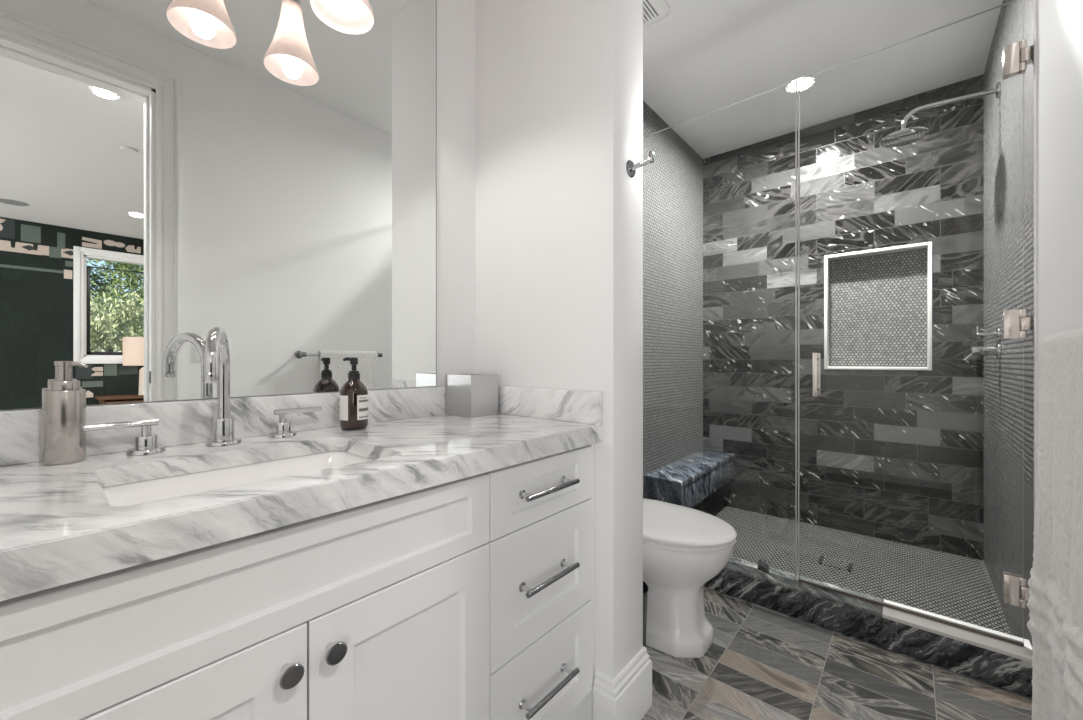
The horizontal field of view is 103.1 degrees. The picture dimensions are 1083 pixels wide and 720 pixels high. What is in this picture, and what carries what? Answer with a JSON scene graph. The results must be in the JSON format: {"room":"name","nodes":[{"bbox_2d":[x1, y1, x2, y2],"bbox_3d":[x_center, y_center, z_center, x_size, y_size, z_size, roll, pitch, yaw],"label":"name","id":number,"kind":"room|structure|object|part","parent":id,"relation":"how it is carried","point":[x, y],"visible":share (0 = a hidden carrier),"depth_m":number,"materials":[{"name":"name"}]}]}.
{"room":"bathroom","nodes":[
{"label":"bathroom","id":0,"kind":"room"},
{"bbox_2d":[0,0,702,507],"bbox_3d":[-0.112,-0.225,1.750,0.100,2.563,3.956,0,0,40],"label":"wall","id":1,"kind":"structure","parent":0,"point":[672,184],"depth_m":2.57,"materials":[{"name":"tile"}]},
{"bbox_2d":[0,0,436,409],"bbox_3d":[-0.810,-0.690,0.850,0.006,1.547,1.440,0,0,40],"label":"wall mirror","id":2,"kind":"object","parent":1,"relation":"attached to","point":[262,172],"visible":1,"depth_m":0.94,"materials":[{"name":"silver mirror"}]},
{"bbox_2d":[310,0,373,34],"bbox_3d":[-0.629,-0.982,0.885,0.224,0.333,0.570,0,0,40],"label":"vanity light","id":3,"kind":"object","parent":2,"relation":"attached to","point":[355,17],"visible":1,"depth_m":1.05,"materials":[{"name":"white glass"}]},
{"bbox_3d":[-0.466,-0.912,1.010,0.052,0.141,0.052,0,0,40],"label":"bulb","id":4,"kind":"part","parent":3,"relation":"part of","materials":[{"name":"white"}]},
{"bbox_2d":[0,386,444,465],"bbox_3d":[-0.714,0.132,0.950,0.022,0.090,1.497,0,0,40],"label":"backsplash","id":5,"kind":"structure","parent":1,"relation":"attached to","point":[191,421],"depth_m":0.92,"materials":[{"name":"stone"}]},
{"bbox_2d":[644,450,733,507],"bbox_3d":[0.988,0.761,2.789,0.223,0.181,0.945,0,0,40],"label":"shower bench","id":6,"kind":"object","parent":1,"relation":"attached to","point":[686,482],"visible":0.92,"depth_m":2.59,"materials":[{"name":"stone"}]},
{"bbox_3d":[0.988,0.686,2.789,0.223,0.031,0.945,0,0,40],"label":"bench seat","id":7,"kind":"part","parent":6,"relation":"part of","materials":[{"name":"stone"}]},
{"bbox_2d":[475,0,642,678],"bbox_3d":[0.035,-0.234,1.410,0.566,2.543,0.172,0,0,40],"label":"wall partition","id":8,"kind":"structure","parent":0,"point":[559,83],"depth_m":1.27,"materials":[{"name":"paint"}]},
{"bbox_2d":[592,646,651,719],"bbox_3d":[0.042,0.950,1.404,0.585,0.175,0.210,0,0,40],"label":"baseboard","id":9,"kind":"structure","parent":8,"relation":"attached to","point":[627,696],"depth_m":1.19,"materials":[{"name":"paint"}]},
{"bbox_2d":[626,151,653,177],"bbox_3d":[0.280,-0.548,1.207,0.070,0.053,0.048,0,0,40],"label":"robe hook","id":10,"kind":"object","parent":8,"relation":"attached to","point":[631,168],"visible":1,"depth_m":1.21,"materials":[{"name":"silver metal"}]},
{"bbox_2d":[643,0,1002,158],"bbox_3d":[0.525,-1.556,1.271,1.692,0.100,4.056,0,0,40],"label":"ceiling","id":11,"kind":"structure","parent":0,"point":[706,56],"depth_m":2.13,"materials":[{"name":"paint"}]},
{"bbox_2d":[643,0,669,28],"bbox_3d":[0.381,-1.496,1.839,0.260,0.018,0.262,0,0,40],"label":"exhaust fan","id":12,"kind":"object","parent":11,"relation":"attached to","point":[654,11],"visible":0.3,"depth_m":1.84,"materials":[{"name":"paint"}]},
{"bbox_2d":[785,75,815,92],"bbox_3d":[1.411,-1.503,2.345,0.142,0.006,0.142,0,0,40],"label":"recessed light","id":13,"kind":"object","parent":11,"relation":"in","point":[806,83],"visible":0.82,"depth_m":2.34,"materials":[{"name":"paint"}]},
{"bbox_2d":[641,501,1031,719],"bbox_3d":[0.518,1.107,1.278,1.672,0.140,4.056,0,0,40],"label":"floor","id":14,"kind":"structure","parent":0,"point":[760,662],"depth_m":1.51,"materials":[{"name":"tile"}]},
{"bbox_2d":[0,444,593,719],"bbox_3d":[-0.516,0.631,0.782,0.541,0.812,1.489,0,0,40],"label":"vanity cabinet","id":15,"kind":"object","parent":14,"relation":"on","point":[469,598],"visible":0.98,"depth_m":0.68,"materials":[{"name":"paint"}]},
{"bbox_3d":[-0.462,0.644,0.493,0.019,0.526,0.356,0,0,40],"label":"door","id":16,"kind":"part","parent":15,"relation":"part of","materials":[{"name":"paint"}]},
{"bbox_3d":[-0.348,0.430,0.593,0.024,0.031,0.031,0,0,40],"label":"knob","id":17,"kind":"part","parent":15,"relation":"part of","materials":[{"name":"silver metal"}]},
{"bbox_3d":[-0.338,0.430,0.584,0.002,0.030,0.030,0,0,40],"label":"knob","id":18,"kind":"part","parent":15,"relation":"part of","materials":[{"name":"silver metal"}]},
{"bbox_2d":[0,386,602,601],"bbox_3d":[-0.520,0.155,0.784,0.532,0.138,1.497,0,0,40],"label":"countertop","id":19,"kind":"structure","parent":15,"relation":"on","point":[59,526],"depth_m":0.74,"materials":[{"name":"stone"}]},
{"bbox_2d":[42,361,87,464],"bbox_3d":[-0.826,0.089,0.747,0.051,0.174,0.053,0,0,40],"label":"soap dispenser","id":20,"kind":"object","parent":19,"relation":"on","point":[64,402],"visible":1,"depth_m":0.73,"materials":[{"name":"metal"}]},
{"bbox_2d":[83,419,165,455],"bbox_3d":[-0.772,0.145,0.797,0.056,0.062,0.114,0,0,40],"label":"tap","id":21,"kind":"object","parent":19,"relation":"on","point":[146,443],"visible":1,"depth_m":0.80,"materials":[{"name":"silver metal"}]},
{"bbox_3d":[-0.776,0.120,0.793,0.012,0.012,0.103,0,0,40],"label":"lever","id":22,"kind":"part","parent":21,"relation":"part of","materials":[{"name":"silver metal"}]},
{"bbox_3d":[-0.753,0.151,0.820,0.056,0.051,0.056,0,0,40],"label":"handle","id":23,"kind":"part","parent":21,"relation":"part of","materials":[{"name":"silver metal"}]},
{"bbox_2d":[203,327,240,446],"bbox_3d":[-0.636,0.055,0.860,0.062,0.242,0.177,0,0,-37],"label":"faucet","id":24,"kind":"object","parent":19,"relation":"on","point":[216,364],"visible":1,"depth_m":0.89,"materials":[{"name":"silver metal"}]},
{"bbox_3d":[-0.638,0.031,0.847,0.022,0.193,0.157,0,0,-29],"label":"spout","id":25,"kind":"part","parent":24,"relation":"part of","materials":[{"name":"silver metal"}]},
{"bbox_2d":[102,451,372,505],"bbox_3d":[-0.488,0.277,0.752,0.320,0.138,0.438,0,0,40],"label":"undermount sink","id":26,"kind":"object","parent":19,"relation":"in","point":[139,492],"visible":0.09,"depth_m":0.82,"materials":[{"name":"ceramic"}]},
{"bbox_2d":[268,406,321,437],"bbox_3d":[-0.582,0.145,1.020,0.056,0.062,0.114,0,0,40],"label":"tap","id":27,"kind":"object","parent":19,"relation":"on","point":[282,429],"visible":1,"depth_m":0.99,"materials":[{"name":"silver metal"}]},
{"bbox_3d":[-0.601,0.151,0.998,0.056,0.051,0.056,0,0,40],"label":"handle","id":28,"kind":"part","parent":27,"relation":"part of","materials":[{"name":"silver metal"}]},
{"bbox_3d":[-0.578,0.120,1.024,0.012,0.012,0.103,0,0,40],"label":"lever","id":29,"kind":"part","parent":27,"relation":"part of","materials":[{"name":"silver metal"}]},
{"bbox_2d":[340,357,367,429],"bbox_3d":[-0.482,0.085,1.106,0.067,0.184,0.067,0,0,40],"label":"soap bottle","id":30,"kind":"object","parent":19,"relation":"on","point":[353,394],"visible":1,"depth_m":1.08,"materials":[{"name":"brown glass"}]},
{"bbox_2d":[445,374,497,417],"bbox_3d":[-0.227,0.112,1.401,0.127,0.129,0.114,0,0,40],"label":"tissue box","id":31,"kind":"object","parent":19,"relation":"on","point":[466,395],"visible":1,"depth_m":1.36,"materials":[{"name":"metal"}]},
{"bbox_3d":[-0.309,0.430,0.638,0.024,0.031,0.031,0,0,40],"label":"knob","id":32,"kind":"part","parent":15,"relation":"part of","materials":[{"name":"silver metal"}]},
{"bbox_3d":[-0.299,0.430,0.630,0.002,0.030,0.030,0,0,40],"label":"knob","id":33,"kind":"part","parent":15,"relation":"part of","materials":[{"name":"silver metal"}]},
{"bbox_3d":[-0.229,0.644,0.766,0.019,0.526,0.354,0,0,40],"label":"door","id":34,"kind":"part","parent":15,"relation":"part of","materials":[{"name":"paint"}]},
{"bbox_3d":[-0.033,0.783,0.970,0.031,0.021,0.021,0,0,40],"label":"handle post","id":35,"kind":"part","parent":15,"relation":"part of","materials":[{"name":"silver metal"}]},
{"bbox_3d":[-0.033,0.517,0.970,0.031,0.021,0.021,0,0,40],"label":"handle post","id":36,"kind":"part","parent":15,"relation":"part of","materials":[{"name":"silver metal"}]},
{"bbox_3d":[-0.033,0.305,0.970,0.031,0.021,0.021,0,0,40],"label":"handle post","id":37,"kind":"part","parent":15,"relation":"part of","materials":[{"name":"silver metal"}]},
{"bbox_3d":[0.010,0.308,1.045,0.019,0.142,0.376,0,0,40],"label":"drawer","id":38,"kind":"part","parent":15,"relation":"part of","materials":[{"name":"paint"}]},
{"bbox_3d":[0.010,0.519,1.045,0.019,0.275,0.376,0,0,40],"label":"drawer","id":39,"kind":"part","parent":15,"relation":"part of","materials":[{"name":"paint"}]},
{"bbox_3d":[0.010,0.783,1.045,0.019,0.248,0.376,0,0,40],"label":"drawer","id":40,"kind":"part","parent":15,"relation":"part of","materials":[{"name":"paint"}]},
{"bbox_3d":[0.031,0.783,1.015,0.012,0.012,0.188,0,0,40],"label":"handle","id":41,"kind":"part","parent":15,"relation":"part of","materials":[{"name":"silver metal"}]},
{"bbox_3d":[0.031,0.517,1.015,0.012,0.012,0.188,0,0,40],"label":"handle","id":42,"kind":"part","parent":15,"relation":"part of","materials":[{"name":"silver metal"}]},
{"bbox_3d":[0.031,0.305,1.015,0.012,0.012,0.188,0,0,40],"label":"handle","id":43,"kind":"part","parent":15,"relation":"part of","materials":[{"name":"silver metal"}]},
{"bbox_3d":[0.065,0.305,1.086,0.031,0.021,0.021,0,0,40],"label":"handle post","id":44,"kind":"part","parent":15,"relation":"part of","materials":[{"name":"silver metal"}]},
{"bbox_3d":[0.065,0.783,1.086,0.031,0.021,0.021,0,0,40],"label":"handle post","id":45,"kind":"part","parent":15,"relation":"part of","materials":[{"name":"silver metal"}]},
{"bbox_3d":[0.065,0.517,1.086,0.031,0.021,0.021,0,0,40],"label":"handle post","id":46,"kind":"part","parent":15,"relation":"part of","materials":[{"name":"silver metal"}]},
{"bbox_2d":[643,581,647,647],"bbox_3d":[0.305,0.917,1.517,0.139,0.239,0.139,0,0,40],"label":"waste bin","id":47,"kind":"object","parent":14,"relation":"on","point":[645,586],"visible":0.19,"depth_m":1.48,"materials":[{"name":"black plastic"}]},
{"bbox_2d":[643,498,736,657],"bbox_3d":[0.396,0.644,1.713,0.714,0.784,0.400,0,0,40],"label":"toilet","id":48,"kind":"object","parent":14,"relation":"on","point":[684,548],"visible":0.44,"depth_m":1.52,"materials":[{"name":"ceramic"}]},
{"bbox_3d":[0.434,0.841,1.681,0.596,0.390,0.370,0,0,40],"label":"bowl","id":49,"kind":"part","parent":48,"relation":"part of","materials":[{"name":"ceramic"}]},
{"bbox_3d":[0.484,0.637,1.638,0.478,0.014,0.378,0,0,40],"label":"seat","id":50,"kind":"part","parent":48,"relation":"part of","materials":[{"name":"ceramic"}]},
{"bbox_3d":[0.481,0.616,1.641,0.490,0.022,0.383,0,0,40],"label":"lid","id":51,"kind":"part","parent":48,"relation":"part of","materials":[{"name":"ceramic"}]},
{"bbox_2d":[818,555,853,571],"bbox_3d":[1.527,1.055,2.233,0.144,0.004,0.110,0,0,40],"label":"shower drain","id":52,"kind":"object","parent":14,"relation":"on","point":[824,560],"visible":1,"depth_m":2.23,"materials":[{"name":"metal"}]},
{"bbox_2d":[704,556,1032,697],"bbox_3d":[0.993,0.976,1.834,1.470,0.122,0.130,0,0,40],"label":"shower curb","id":53,"kind":"object","parent":14,"relation":"on","point":[1003,664],"visible":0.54,"depth_m":1.55,"materials":[{"name":"black stone"}]},
{"bbox_2d":[643,80,796,580],"bbox_3d":[0.747,-0.122,2.047,0.818,2.072,0.018,0,0,40],"label":"shower frame","id":54,"kind":"object","parent":53,"relation":"on","point":[763,566],"visible":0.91,"depth_m":1.78,"materials":[{"name":"silver metal"}]},
{"bbox_2d":[703,74,983,560],"bbox_3d":[1.802,-0.225,2.782,1.472,2.563,0.100,0,0,40],"label":"wall","id":55,"kind":"structure","parent":0,"point":[891,455],"depth_m":2.64,"materials":[{"name":"tile"}]},
{"bbox_2d":[824,241,931,369],"bbox_3d":[2.015,-0.301,2.596,0.506,0.718,0.105,0,0,40],"label":"shower niche","id":56,"kind":"object","parent":55,"relation":"attached to","point":[878,302],"visible":0.98,"depth_m":2.62,"materials":[{"name":"tile"}]},
{"bbox_2d":[984,0,1082,646],"bbox_3d":[1.123,-0.225,0.761,0.120,2.563,3.856,0,0,40],"label":"wall","id":57,"kind":"structure","parent":0,"point":[1003,116],"depth_m":1.49,"materials":[{"name":"tile"}]},
{"bbox_2d":[798,0,1033,646],"bbox_3d":[1.309,-0.122,1.570,0.646,2.071,0.100,0,0,40],"label":"shower door","id":58,"kind":"structure","parent":57,"relation":"attached to","point":[1016,57],"depth_m":1.41,"materials":[{"name":"clear glass"}]},
{"bbox_3d":[1.095,0.058,1.717,0.015,0.173,0.045,0,0,40],"label":"handle","id":59,"kind":"part","parent":58,"relation":"part of","materials":[{"name":"silver metal"}]},
{"bbox_3d":[1.131,0.058,1.759,0.015,0.173,0.045,0,0,40],"label":"handle","id":60,"kind":"part","parent":58,"relation":"part of","materials":[{"name":"silver metal"}]},
{"bbox_2d":[879,82,1000,147],"bbox_3d":[1.825,-1.130,1.992,0.412,0.140,0.185,0,0,40],"label":"shower","id":61,"kind":"object","parent":57,"relation":"attached to","point":[905,136],"visible":1,"depth_m":2.02,"materials":[{"name":"silver metal"}]},
{"bbox_3d":[1.856,-1.143,1.965,0.329,0.104,0.019,0,0,40],"label":"shower arm","id":62,"kind":"part","parent":61,"relation":"part of","materials":[{"name":"silver metal"}]},
{"bbox_2d":[963,342,1000,361],"bbox_3d":[1.937,-0.035,1.896,0.115,0.086,0.074,0,0,40],"label":"shower valve","id":63,"kind":"object","parent":57,"relation":"attached to","point":[975,350],"visible":1,"depth_m":1.88,"materials":[{"name":"silver metal"}]},
{"bbox_3d":[1.903,-0.014,1.914,0.047,0.043,0.013,0,0,12],"label":"lever","id":64,"kind":"part","parent":63,"relation":"part of","materials":[{"name":"silver metal"}]},
{"bbox_2d":[976,326,1000,339],"bbox_3d":[1.954,-0.117,1.882,0.072,0.064,0.056,0,0,40],"label":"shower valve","id":65,"kind":"object","parent":57,"relation":"attached to","point":[997,333],"visible":1,"depth_m":1.88,"materials":[{"name":"silver metal"}]},
{"bbox_2d":[1034,0,1037,525],"bbox_3d":[1.563,-0.234,1.281,0.126,2.543,0.022,0,0,40],"label":"trim","id":66,"kind":"structure","parent":57,"relation":"attached to","point":[1035,1],"depth_m":1.31,"materials":[{"name":"paint"}]},
{"bbox_3d":[0.972,-0.031,0.735,0.074,0.044,0.500,0,0,40],"label":"towel bar","id":67,"kind":"object","parent":57,"relation":"attached to","visible":0},
{"bbox_2d":[1027,328,1082,719],"bbox_3d":[0.970,0.390,0.774,0.110,0.896,0.372,0,0,40],"label":"bath towel","id":68,"kind":"object","parent":67,"relation":"hanging from","point":[1055,583],"visible":1,"depth_m":0.78,"materials":[{"name":"white fabric"}]}
]}

